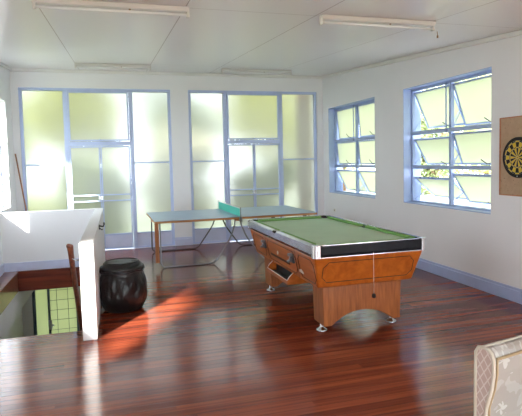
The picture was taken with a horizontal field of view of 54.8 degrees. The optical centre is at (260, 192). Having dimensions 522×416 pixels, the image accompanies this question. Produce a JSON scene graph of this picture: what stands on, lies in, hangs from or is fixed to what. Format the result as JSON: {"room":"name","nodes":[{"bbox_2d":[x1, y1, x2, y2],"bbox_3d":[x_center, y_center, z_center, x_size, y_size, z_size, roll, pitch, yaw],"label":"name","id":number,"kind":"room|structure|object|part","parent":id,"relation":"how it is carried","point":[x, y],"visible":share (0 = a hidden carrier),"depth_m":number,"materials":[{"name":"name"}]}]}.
{"room":"game room","nodes":[
{"label":"game room","id":0,"kind":"room"},
{"bbox_2d":[0,66,23,338],"bbox_3d":[-2.838,1.346,3.080,0.300,6.700,12.900,-2,4,-16],"label":"wall","id":1,"kind":"structure","parent":0,"point":[15,330],"depth_m":8.70,"materials":[{"name":"white paint"}]},
{"bbox_2d":[0,157,2,207],"bbox_3d":[-4.232,-0.596,7.726,0.053,1.820,1.900,-2,4,-16],"label":"window","id":2,"kind":"structure","parent":1,"relation":"in","point":[1,193],"depth_m":8.64,"materials":[{"name":"clear glass"}]},
{"bbox_2d":[0,264,4,275],"bbox_3d":[-3.485,1.306,5.941,0.030,0.140,4.150,-2,4,-16],"label":"baseboard","id":3,"kind":"structure","parent":1,"relation":"attached to","point":[2,271],"depth_m":7.79,"materials":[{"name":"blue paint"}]},
{"bbox_2d":[0,62,11,70],"bbox_3d":[-2.767,-1.403,3.072,0.050,0.988,12.550,-2,4,-16],"label":"trim","id":4,"kind":"structure","parent":1,"relation":"attached to","point":[1,63],"depth_m":8.59,"materials":[{"name":"white paint"}]},
{"bbox_2d":[0,271,18,314],"bbox_3d":[-3.472,1.507,6.347,0.202,0.316,3.400,-2,4,-16],"label":"trim","id":5,"kind":"structure","parent":1,"relation":"attached to","point":[8,280],"depth_m":7.36,"materials":[{"name":"brown wood"}]},
{"bbox_2d":[0,290,33,338],"bbox_3d":[-3.649,1.801,6.912,0.210,0.365,5.150,-2,4,-16],"label":"trim","id":6,"kind":"structure","parent":1,"relation":"attached to","point":[14,307],"depth_m":7.53,"materials":[{"name":"white paint"}]},
{"bbox_2d":[0,208,104,340],"bbox_3d":[-2.848,0.862,6.416,1.550,0.937,3.840,-2,4,-16],"label":"wall","id":7,"kind":"structure","parent":0,"point":[26,236],"depth_m":7.99,"materials":[{"name":"white paint"}]},
{"bbox_2d":[0,331,82,340],"bbox_3d":[-2.345,1.573,4.919,1.200,0.317,0.030,-2,4,-16],"label":"trim","id":8,"kind":"structure","parent":7,"relation":"attached to","point":[74,331],"depth_m":4.96,"materials":[{"name":"red wood"}]},
{"bbox_2d":[4,258,79,271],"bbox_3d":[-3.394,1.163,8.133,1.420,0.140,0.018,-2,4,-16],"label":"baseboard","id":9,"kind":"structure","parent":7,"relation":"attached to","point":[62,263],"depth_m":8.07,"materials":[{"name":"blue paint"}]},
{"bbox_2d":[18,267,80,290],"bbox_3d":[-3.275,1.388,8.151,1.200,0.313,0.037,-2,4,-16],"label":"trim","id":10,"kind":"structure","parent":7,"relation":"attached to","point":[61,277],"depth_m":8.08,"materials":[{"name":"red wood"}]},
{"bbox_2d":[66,244,82,330],"bbox_3d":[-2.131,1.905,6.170,0.128,2.972,2.548,-2,4,-16],"label":"stair handrail","id":11,"kind":"object","parent":7,"relation":"attached to","point":[69,247],"visible":0.65,"depth_m":5.23,"materials":[{"name":"brown wood"}]},
{"bbox_2d":[9,71,323,336],"bbox_3d":[-1.588,0.827,10.289,6.700,6.750,0.300,-2,4,-16],"label":"wall","id":12,"kind":"structure","parent":0,"point":[178,86],"depth_m":10.00,"materials":[{"name":"white paint"}]},
{"bbox_2d":[32,287,78,335],"bbox_3d":[-3.878,2.986,9.635,0.830,2.430,0.130,-2,4,-16],"label":"door","id":13,"kind":"structure","parent":12,"relation":"in","point":[54,310],"depth_m":9.60,"materials":[{"name":"green glass"}]},
{"bbox_3d":[-4.131,2.989,9.592,0.210,2.320,0.006,-2,4,-16],"label":"pane","id":14,"kind":"part","parent":13,"relation":"part of","materials":[{"name":"clear glass"}]},
{"bbox_3d":[-3.968,2.513,9.545,0.095,0.170,0.060,-2,4,-16],"label":"handle","id":15,"kind":"part","parent":13,"relation":"part of","materials":[{"name":"black metal"}]},
{"bbox_3d":[-3.768,2.974,9.695,0.465,2.320,0.006,-2,4,-16],"label":"pane","id":16,"kind":"part","parent":13,"relation":"part of","materials":[{"name":"clear glass"}]},
{"bbox_2d":[18,87,174,249],"bbox_3d":[-3.081,-0.427,9.659,2.745,3.100,0.176,-2,4,-16],"label":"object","id":17,"kind":"structure","parent":12,"relation":"in","point":[61,171],"depth_m":9.67,"materials":[{"name":"clear glass"}]},
{"bbox_3d":[-4.042,-1.209,9.379,0.697,1.360,0.006,-2,4,-16],"label":"pane","id":18,"kind":"part","parent":17,"relation":"part of","materials":[{"name":"clear glass"}]},
{"bbox_3d":[-4.010,0.171,9.468,0.697,1.355,0.006,-2,4,-16],"label":"pane","id":19,"kind":"part","parent":17,"relation":"part of","materials":[{"name":"clear glass"}]},
{"bbox_3d":[-3.328,0.118,9.639,0.551,2.003,0.047,-2,4,-16],"label":"door","id":20,"kind":"part","parent":17,"relation":"part of","materials":[{"name":"blue paint"}]},
{"bbox_3d":[-3.329,0.116,9.640,0.499,0.090,0.006,-2,4,-16],"label":"pane","id":21,"kind":"part","parent":17,"relation":"part of","materials":[{"name":"clear glass"}]},
{"bbox_3d":[-3.341,-0.402,9.607,0.499,0.900,0.006,-2,4,-16],"label":"pane","id":22,"kind":"part","parent":17,"relation":"part of","materials":[{"name":"clear glass"}]},
{"bbox_3d":[-3.320,0.500,9.665,0.499,0.630,0.006,-2,4,-16],"label":"pane","id":23,"kind":"part","parent":17,"relation":"part of","materials":[{"name":"clear glass"}]},
{"bbox_3d":[-3.091,-1.457,9.594,1.106,0.965,0.080,-2,4,-16],"label":"sash","id":24,"kind":"part","parent":17,"relation":"part of","materials":[{"name":"blue paint"}]},
{"bbox_3d":[-3.095,-1.452,9.606,1.042,0.879,0.006,-2,4,-16],"label":"pane","id":25,"kind":"part","parent":17,"relation":"part of","materials":[{"name":"clear glass"}]},
{"bbox_3d":[-2.807,-0.424,9.759,0.499,0.900,0.006,-2,4,-16],"label":"pane","id":26,"kind":"part","parent":17,"relation":"part of","materials":[{"name":"clear glass"}]},
{"bbox_3d":[-2.795,0.096,9.791,0.551,2.003,0.047,-2,4,-16],"label":"door","id":27,"kind":"part","parent":17,"relation":"part of","materials":[{"name":"blue paint"}]},
{"bbox_3d":[-2.796,0.095,9.793,0.499,0.090,0.006,-2,4,-16],"label":"pane","id":28,"kind":"part","parent":17,"relation":"part of","materials":[{"name":"clear glass"}]},
{"bbox_3d":[-2.787,0.479,9.818,0.499,0.630,0.006,-2,4,-16],"label":"pane","id":29,"kind":"part","parent":17,"relation":"part of","materials":[{"name":"clear glass"}]},
{"bbox_3d":[-2.776,0.943,9.847,0.499,0.230,0.025,-2,4,-16],"label":"kick panel","id":30,"kind":"part","parent":17,"relation":"part of","materials":[{"name":"purple paint"}]},
{"bbox_3d":[-2.167,-1.286,9.914,0.672,1.360,0.006,-2,4,-16],"label":"pane","id":31,"kind":"part","parent":17,"relation":"part of","materials":[{"name":"clear glass"}]},
{"bbox_3d":[-2.136,0.093,10.004,0.672,1.355,0.006,-2,4,-16],"label":"pane","id":32,"kind":"part","parent":17,"relation":"part of","materials":[{"name":"clear glass"}]},
{"bbox_3d":[-2.117,0.919,10.054,0.672,0.250,0.030,-2,4,-16],"label":"kick panel","id":33,"kind":"part","parent":17,"relation":"part of","materials":[{"name":"purple paint"}]},
{"bbox_2d":[12,68,320,78],"bbox_3d":[-1.636,-2.335,9.910,6.050,0.058,0.050,-2,4,-16],"label":"trim","id":34,"kind":"structure","parent":12,"relation":"attached to","point":[13,69],"depth_m":9.78,"materials":[{"name":"white paint"}]},
{"bbox_2d":[175,237,192,245],"bbox_3d":[-1.546,0.979,10.128,0.350,0.165,0.050,-2,4,-16],"label":"baseboard","id":35,"kind":"structure","parent":12,"relation":"attached to","point":[179,241],"depth_m":10.11,"materials":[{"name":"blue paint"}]},
{"bbox_2d":[188,90,317,243],"bbox_3d":[-0.104,-0.549,10.508,2.750,3.100,0.176,-2,4,-16],"label":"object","id":36,"kind":"structure","parent":12,"relation":"in","point":[231,162],"depth_m":10.47,"materials":[{"name":"clear glass"}]},
{"bbox_3d":[-1.089,-1.330,10.222,0.652,1.360,0.006,-2,4,-16],"label":"pane","id":37,"kind":"part","parent":36,"relation":"part of","materials":[{"name":"clear glass"}]},
{"bbox_3d":[-1.058,0.049,10.311,0.652,1.355,0.006,-2,4,-16],"label":"pane","id":38,"kind":"part","parent":36,"relation":"part of","materials":[{"name":"clear glass"}]},
{"bbox_3d":[-1.039,0.875,10.362,0.652,0.250,0.030,-2,4,-16],"label":"kick panel","id":39,"kind":"part","parent":36,"relation":"part of","materials":[{"name":"purple paint"}]},
{"bbox_3d":[-0.409,-0.523,10.444,0.501,0.900,0.006,-2,4,-16],"label":"pane","id":40,"kind":"part","parent":36,"relation":"part of","materials":[{"name":"clear glass"}]},
{"bbox_3d":[-0.397,-0.003,10.476,0.554,2.003,0.047,-2,4,-16],"label":"door","id":41,"kind":"part","parent":36,"relation":"part of","materials":[{"name":"blue paint"}]},
{"bbox_3d":[-0.389,0.380,10.502,0.501,0.630,0.006,-2,4,-16],"label":"pane","id":42,"kind":"part","parent":36,"relation":"part of","materials":[{"name":"clear glass"}]},
{"bbox_3d":[-0.397,-0.004,10.478,0.501,0.090,0.006,-2,4,-16],"label":"pane","id":43,"kind":"part","parent":36,"relation":"part of","materials":[{"name":"clear glass"}]},
{"bbox_3d":[-0.378,0.844,10.532,0.501,0.230,0.025,-2,4,-16],"label":"kick panel","id":44,"kind":"part","parent":36,"relation":"part of","materials":[{"name":"purple paint"}]},
{"bbox_3d":[-0.159,-1.578,10.431,1.111,0.965,0.080,-2,4,-16],"label":"sash","id":45,"kind":"part","parent":36,"relation":"part of","materials":[{"name":"clear glass"}]},
{"bbox_3d":[-0.162,-1.573,10.444,1.047,0.879,0.006,-2,4,-16],"label":"pane","id":46,"kind":"part","parent":36,"relation":"part of","materials":[{"name":"clear glass"}]},
{"bbox_3d":[0.127,-0.545,10.597,0.501,0.900,0.006,-2,4,-16],"label":"pane","id":47,"kind":"part","parent":36,"relation":"part of","materials":[{"name":"clear glass"}]},
{"bbox_3d":[0.139,-0.025,10.629,0.554,2.003,0.047,-2,4,-16],"label":"door","id":48,"kind":"part","parent":36,"relation":"part of","materials":[{"name":"blue paint"}]},
{"bbox_3d":[0.147,0.358,10.655,0.501,0.630,0.006,-2,4,-16],"label":"pane","id":49,"kind":"part","parent":36,"relation":"part of","materials":[{"name":"clear glass"}]},
{"bbox_3d":[0.138,-0.026,10.631,0.501,0.090,0.006,-2,4,-16],"label":"pane","id":50,"kind":"part","parent":36,"relation":"part of","materials":[{"name":"clear glass"}]},
{"bbox_3d":[0.789,-1.407,10.759,0.717,1.360,0.006,-2,4,-16],"label":"pane","id":51,"kind":"part","parent":36,"relation":"part of","materials":[{"name":"clear glass"}]},
{"bbox_3d":[0.821,-0.028,10.848,0.717,1.355,0.006,-2,4,-16],"label":"pane","id":52,"kind":"part","parent":36,"relation":"part of","materials":[{"name":"clear glass"}]},
{"bbox_2d":[0,240,521,415],"bbox_3d":[0.203,1.560,4.125,6.100,0.300,12.600,-2,4,-16],"label":"floor","id":53,"kind":"structure","parent":0,"point":[209,339],"depth_m":4.43,"materials":[{"name":"brown wood"}]},
{"bbox_2d":[15,154,26,210],"bbox_3d":[-4.320,0.227,9.199,0.300,1.874,0.026,0,4,13],"label":"stick","id":54,"kind":"object","parent":53,"relation":"on","point":[15,154],"visible":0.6,"depth_m":9.18,"materials":[{"name":"brown wood"}]},
{"bbox_2d":[99,257,147,312],"bbox_3d":[-1.580,1.061,5.810,0.527,0.559,0.573,-2,4,-16],"label":"rubbish bin","id":55,"kind":"object","parent":53,"relation":"on","point":[123,281],"visible":1,"depth_m":5.60,"materials":[{"name":"black plastic"}]},
{"bbox_3d":[-1.600,0.829,5.794,0.492,0.085,0.492,-2,4,-16],"label":"lid","id":56,"kind":"part","parent":55,"relation":"part of","materials":[{"name":"black plastic"}]},
{"bbox_2d":[146,205,316,267],"bbox_3d":[-0.581,0.730,9.013,2.735,0.762,1.636,-2,4,-17],"label":"table","id":57,"kind":"object","parent":53,"relation":"on","point":[159,218],"visible":0.88,"depth_m":8.52,"materials":[{"name":"white wood"}]},
{"bbox_3d":[-1.629,0.796,7.892,0.060,0.622,0.044,-2,4,-17],"label":"wooden leg","id":58,"kind":"part","parent":57,"relation":"part of","materials":[{"name":"brown wood"}]},
{"bbox_3d":[-1.445,0.729,9.554,1.257,0.733,0.084,-2,4,-17],"label":"leg","id":59,"kind":"part","parent":57,"relation":"part of","materials":[{"name":"grey metal"}]},
{"bbox_3d":[-1.226,0.403,8.733,1.364,0.032,1.528,-2,4,-17],"label":"edge frame","id":60,"kind":"part","parent":57,"relation":"part of","materials":[{"name":"wood"}]},
{"bbox_3d":[-1.003,0.809,8.162,1.257,0.733,0.070,-2,4,-17],"label":"leg","id":61,"kind":"part","parent":57,"relation":"part of","materials":[{"name":"grey metal"}]},
{"bbox_2d":[217,200,241,221],"bbox_3d":[-0.574,0.313,8.934,0.041,0.230,1.660,-2,4,-17],"label":"net","id":62,"kind":"object","parent":57,"relation":"on","point":[235,210],"visible":0.94,"depth_m":8.78,"materials":[{"name":"teal fabric"}]},
{"bbox_3d":[-0.184,0.675,9.950,1.257,0.733,0.084,-2,4,-17],"label":"leg","id":63,"kind":"part","parent":57,"relation":"part of","materials":[{"name":"grey metal"}]},
{"bbox_3d":[0.257,0.755,8.559,1.258,0.733,0.070,-2,4,-17],"label":"leg","id":64,"kind":"part","parent":57,"relation":"part of","materials":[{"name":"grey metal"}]},
{"bbox_3d":[0.081,0.347,9.143,1.364,0.032,1.528,-2,4,-17],"label":"edge frame","id":65,"kind":"part","parent":57,"relation":"part of","materials":[{"name":"wood"}]},
{"bbox_2d":[248,215,425,331],"bbox_3d":[0.721,0.842,5.779,1.212,0.896,2.301,-2,4,-17],"label":"pool table","id":66,"kind":"object","parent":53,"relation":"on","point":[350,266],"visible":1,"depth_m":4.91,"materials":[{"name":"orange wood"}]},
{"bbox_2d":[256,221,279,230],"bbox_3d":[0.057,0.406,6.121,0.045,0.028,0.944,-2,4,-17],"label":"cushion","id":67,"kind":"object","parent":66,"relation":"on","point":[257,222],"depth_m":6.03,"materials":[{"name":"green fabric"}]},
{"bbox_2d":[267,262,292,280],"bbox_3d":[0.232,0.875,5.591,0.135,0.116,0.694,-2,4,-16],"label":"tray","id":68,"kind":"object","parent":66,"relation":"on","point":[279,270],"depth_m":5.65,"materials":[{"name":"brown wood"}]},
{"bbox_3d":[0.169,0.478,5.601,0.045,0.115,2.160,-2,4,-17],"label":"rail","id":69,"kind":"part","parent":66,"relation":"part of","materials":[{"name":"silver metal"}]},
{"bbox_2d":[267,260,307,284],"bbox_3d":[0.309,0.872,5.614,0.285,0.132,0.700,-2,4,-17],"label":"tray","id":70,"kind":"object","parent":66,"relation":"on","point":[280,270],"depth_m":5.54,"materials":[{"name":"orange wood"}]},
{"bbox_3d":[0.385,0.393,6.833,1.090,0.117,0.026,-2,4,-17],"label":"trim","id":71,"kind":"part","parent":66,"relation":"part of","materials":[{"name":"silver metal"}]},
{"bbox_2d":[258,216,320,221],"bbox_3d":[0.399,0.356,6.782,0.912,0.028,0.045,-2,4,-17],"label":"cushion","id":72,"kind":"object","parent":66,"relation":"on","point":[302,217],"depth_m":6.76,"materials":[{"name":"green fabric"}]},
{"bbox_2d":[281,231,315,244],"bbox_3d":[0.365,0.465,5.103,0.045,0.028,0.944,-2,4,-17],"label":"cushion","id":73,"kind":"object","parent":66,"relation":"on","point":[309,242],"depth_m":5.01,"materials":[{"name":"green fabric"}]},
{"bbox_2d":[327,216,362,225],"bbox_3d":[1.051,0.364,6.420,0.045,0.028,0.944,-2,4,-17],"label":"cushion","id":74,"kind":"object","parent":66,"relation":"on","point":[353,223],"depth_m":6.37,"materials":[{"name":"green fabric"}]},
{"bbox_2d":[326,238,410,244],"bbox_3d":[1.018,0.473,4.740,0.912,0.028,0.045,-2,4,-17],"label":"cushion","id":75,"kind":"object","parent":66,"relation":"on","point":[402,238],"depth_m":4.73,"materials":[{"name":"green fabric"}]},
{"bbox_3d":[1.033,0.517,4.695,1.090,0.117,0.026,-2,4,-17],"label":"trim","id":76,"kind":"part","parent":66,"relation":"part of","materials":[{"name":"silver metal"}]},
{"bbox_3d":[1.032,0.515,4.700,1.090,0.105,0.045,-2,4,-17],"label":"rail","id":77,"kind":"part","parent":66,"relation":"part of","materials":[{"name":"black laminate"}]},
{"bbox_3d":[1.249,0.432,5.926,0.045,0.115,2.160,-2,4,-17],"label":"rail","id":78,"kind":"part","parent":66,"relation":"part of","materials":[{"name":"green fabric"}]},
{"bbox_2d":[365,226,414,237],"bbox_3d":[1.360,0.423,5.402,0.045,0.028,0.944,-2,4,-17],"label":"cushion","id":79,"kind":"object","parent":66,"relation":"on","point":[373,228],"depth_m":5.34,"materials":[{"name":"green fabric"}]},
{"bbox_2d":[474,335,521,415],"bbox_3d":[1.341,1.054,1.917,0.793,0.944,0.630,-3,4,-27],"label":"armchair","id":80,"kind":"object","parent":53,"relation":"on","point":[498,364],"visible":1,"depth_m":1.97,"materials":[{"name":"fabric"}]},
{"bbox_3d":[0.874,0.863,1.964,0.010,0.519,0.074,-3,4,-27],"label":"lattice panel","id":81,"kind":"part","parent":80,"relation":"part of","materials":[{"name":"fabric"}]},
{"bbox_2d":[0,0,521,75],"bbox_3d":[0.130,-1.626,3.919,6.700,1.129,13.200,-2,4,-16],"label":"ceiling","id":82,"kind":"structure","parent":0,"point":[216,35],"depth_m":5.67,"materials":[{"name":"white paint"}]},
{"bbox_2d":[32,0,189,18],"bbox_3d":[-1.232,-1.543,4.220,1.260,0.089,0.110,-2,4,-16],"label":"fluorescent light","id":83,"kind":"object","parent":82,"relation":"attached to","point":[89,5],"visible":1,"depth_m":4.20,"materials":[{"name":"white plastic"}]},
{"bbox_2d":[74,63,150,70],"bbox_3d":[-2.490,-2.125,8.503,1.240,0.089,0.110,-2,4,-16],"label":"fluorescent light","id":84,"kind":"object","parent":82,"relation":"attached to","point":[77,65],"visible":1,"depth_m":8.48,"materials":[{"name":"white plastic"}]},
{"bbox_2d":[221,68,291,74],"bbox_3d":[-0.072,-2.252,9.401,1.350,0.089,0.110,-2,4,-16],"label":"fluorescent light","id":85,"kind":"object","parent":82,"relation":"attached to","point":[223,70],"visible":1,"depth_m":9.37,"materials":[{"name":"white plastic"}]},
{"bbox_2d":[319,14,437,37],"bbox_3d":[1.167,-1.606,4.886,1.281,0.154,0.110,-2,4,-16],"label":"fluorescent light","id":86,"kind":"object","parent":82,"relation":"attached to","point":[324,18],"visible":1,"depth_m":4.84,"materials":[{"name":"white plastic"}]},
{"bbox_2d":[322,35,521,288],"bbox_3d":[3.311,1.093,4.837,0.300,6.700,12.900,-2,4,-16],"label":"wall","id":87,"kind":"structure","parent":0,"point":[489,246],"depth_m":7.05,"materials":[{"name":"white paint"}]},
{"bbox_2d":[328,97,374,198],"bbox_3d":[1.897,-0.834,9.712,0.411,1.760,1.964,-2,4,-16],"label":"window","id":88,"kind":"structure","parent":87,"relation":"in","point":[348,145],"depth_m":9.92,"materials":[{"name":"blue paint"}]},
{"bbox_3d":[1.743,-1.389,10.138,0.006,0.560,0.866,-8,5,-16],"label":"pane","id":89,"kind":"part","parent":88,"relation":"part of","materials":[{"name":"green glass"}]},
{"bbox_3d":[1.750,-0.796,10.175,0.006,0.412,0.866,-8,5,-16],"label":"pane","id":90,"kind":"part","parent":88,"relation":"part of","materials":[{"name":"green glass"}]},
{"bbox_3d":[1.744,-1.389,10.138,0.026,0.608,0.914,-8,5,-16],"label":"sash","id":91,"kind":"part","parent":88,"relation":"part of","materials":[{"name":"clear glass"}]},
{"bbox_3d":[1.751,-0.796,10.175,0.026,0.460,0.914,-8,5,-16],"label":"sash","id":92,"kind":"part","parent":88,"relation":"part of","materials":[{"name":"clear glass"}]},
{"bbox_3d":[1.854,-0.245,10.237,0.026,0.488,0.914,-31,11,-12],"label":"sash","id":93,"kind":"part","parent":88,"relation":"part of","materials":[{"name":"clear glass"}]},
{"bbox_3d":[1.853,-0.245,10.236,0.006,0.440,0.866,-31,11,-12],"label":"pane","id":94,"kind":"part","parent":88,"relation":"part of","materials":[{"name":"clear glass"}]},
{"bbox_3d":[2.010,-1.336,9.213,0.026,0.608,0.914,-8,5,-16],"label":"sash","id":95,"kind":"part","parent":88,"relation":"part of","materials":[{"name":"clear glass"}]},
{"bbox_3d":[2.121,-0.192,9.312,0.026,0.488,0.914,-31,11,-12],"label":"sash","id":96,"kind":"part","parent":88,"relation":"part of","materials":[{"name":"clear glass"}]},
{"bbox_3d":[2.017,-0.742,9.250,0.026,0.460,0.914,-8,5,-16],"label":"sash","id":97,"kind":"part","parent":88,"relation":"part of","materials":[{"name":"clear glass"}]},
{"bbox_3d":[2.009,-1.335,9.213,0.006,0.560,0.866,-8,5,-16],"label":"pane","id":98,"kind":"part","parent":88,"relation":"part of","materials":[{"name":"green glass"}]},
{"bbox_3d":[2.017,-0.742,9.250,0.006,0.412,0.866,-8,5,-16],"label":"pane","id":99,"kind":"part","parent":88,"relation":"part of","materials":[{"name":"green glass"}]},
{"bbox_3d":[2.120,-0.191,9.312,0.006,0.440,0.866,-31,11,-12],"label":"pane","id":100,"kind":"part","parent":88,"relation":"part of","materials":[{"name":"clear glass"}]},
{"bbox_2d":[321,30,521,78],"bbox_3d":[3.039,-1.643,4.756,0.050,0.988,12.600,-2,4,-16],"label":"trim","id":101,"kind":"structure","parent":87,"relation":"attached to","point":[518,32],"depth_m":6.86,"materials":[{"name":"white paint"}]},
{"bbox_2d":[403,67,491,213],"bbox_3d":[2.749,-0.678,7.008,0.552,1.760,1.915,-2,4,-16],"label":"window","id":102,"kind":"structure","parent":87,"relation":"in","point":[470,102],"depth_m":7.01,"materials":[{"name":"clear glass"}]},
{"bbox_3d":[2.634,-0.614,7.468,0.026,0.460,0.890,-34,12,-12],"label":"sash","id":103,"kind":"part","parent":102,"relation":"part of","materials":[{"name":"clear glass"}]},
{"bbox_3d":[2.633,-0.613,7.468,0.006,0.412,0.842,-34,12,-12],"label":"pane","id":104,"kind":"part","parent":102,"relation":"part of","materials":[{"name":"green glass"}]},
{"bbox_3d":[2.629,-1.252,7.430,0.026,0.608,0.890,-28,10,-13],"label":"sash","id":105,"kind":"part","parent":102,"relation":"part of","materials":[{"name":"blue paint"}]},
{"bbox_3d":[2.628,-1.252,7.430,0.006,0.560,0.842,-28,10,-13],"label":"pane","id":106,"kind":"part","parent":102,"relation":"part of","materials":[{"name":"clear glass"}]},
{"bbox_3d":[2.712,-0.068,7.523,0.488,0.026,0.890,39,-8,-15],"label":"sash","id":107,"kind":"part","parent":102,"relation":"part of","materials":[{"name":"clear glass"}]},
{"bbox_3d":[2.711,-0.067,7.522,0.440,0.006,0.842,39,-8,-15],"label":"pane","id":108,"kind":"part","parent":102,"relation":"part of","materials":[{"name":"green glass"}]},
{"bbox_3d":[2.922,-0.038,6.606,0.026,0.488,0.890,-37,12,-11],"label":"sash","id":109,"kind":"part","parent":102,"relation":"part of","materials":[{"name":"clear glass"}]},
{"bbox_3d":[2.851,-0.579,6.554,0.026,0.460,0.890,-22,9,-14],"label":"sash","id":110,"kind":"part","parent":102,"relation":"part of","materials":[{"name":"clear glass"}]},
{"bbox_3d":[2.861,-1.187,6.521,0.026,0.608,0.890,-22,9,-14],"label":"sash","id":111,"kind":"part","parent":102,"relation":"part of","materials":[{"name":"blue paint"}]},
{"bbox_3d":[2.922,-0.038,6.606,0.006,0.440,0.842,-37,12,-11],"label":"pane","id":112,"kind":"part","parent":102,"relation":"part of","materials":[{"name":"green glass"}]},
{"bbox_3d":[2.850,-0.579,6.554,0.006,0.412,0.842,-22,9,-14],"label":"pane","id":113,"kind":"part","parent":102,"relation":"part of","materials":[{"name":"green glass"}]},
{"bbox_3d":[2.860,-1.186,6.521,0.006,0.560,0.842,-22,9,-14],"label":"pane","id":114,"kind":"part","parent":102,"relation":"part of","materials":[{"name":"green glass"}]},
{"bbox_2d":[416,258,521,303],"bbox_3d":[3.116,1.208,4.943,0.024,0.165,12.598,-2,4,-16],"label":"baseboard","id":115,"kind":"structure","parent":87,"relation":"attached to","point":[514,294],"depth_m":6.38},
{"bbox_2d":[499,116,521,196],"bbox_3d":[2.860,-0.402,5.598,0.030,0.890,0.548,-2,4,-16],"label":"board","id":116,"kind":"object","parent":87,"relation":"attached to","point":[510,128],"visible":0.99,"depth_m":5.74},
{"bbox_2d":[503,137,521,177],"bbox_3d":[2.845,-0.388,5.563,0.037,0.451,0.451,-2,4,-16],"label":"dartboard","id":117,"kind":"object","parent":116,"relation":"attached to","point":[512,153],"visible":1,"depth_m":5.61,"materials":[{"name":"black"}]},
{"bbox_2d":[421,195,490,207],"bbox_3d":[3.821,0.282,7.125,2.000,0.100,6.300,-2,4,-16],"label":"roof","id":118,"kind":"structure","parent":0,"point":[423,197],"depth_m":8.80,"materials":[{"name":"silver metal"}]},
{"label":"outside","id":119,"kind":"structure","parent":0,"visible":0},
{"bbox_2d":[133,187,424,237],"bbox_3d":[1.465,4.286,11.213,120.000,0.190,120.000,-2,4,-16],"label":"ground","id":120,"kind":"structure","parent":119,"point":[423,187],"depth_m":71.60,"materials":[{"name":"green plant"}]},
{"bbox_2d":[343,161,359,190],"bbox_3d":[4.096,-1.641,24.669,5.268,9.891,4.757,-2,4,-16],"label":"tree","id":121,"kind":"object","parent":120,"relation":"on","point":[344,187],"visible":0.02,"depth_m":24.67,"materials":[{"name":"green plant"}]},
{"bbox_2d":[421,86,480,194],"bbox_3d":[5.364,-0.244,15.567,3.527,8.219,3.585,-2,4,-16],"label":"tree","id":122,"kind":"object","parent":120,"relation":"on","point":[429,172],"visible":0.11,"depth_m":14.77,"materials":[{"name":"green plant"}]},
{"bbox_2d":[439,74,490,180],"bbox_3d":[8.898,-1.403,19.915,5.577,9.811,4.773,-2,4,-16],"label":"tree","id":123,"kind":"object","parent":120,"relation":"on","point":[455,171],"visible":0.02,"depth_m":18.65,"materials":[{"name":"green plant"}]}
]}

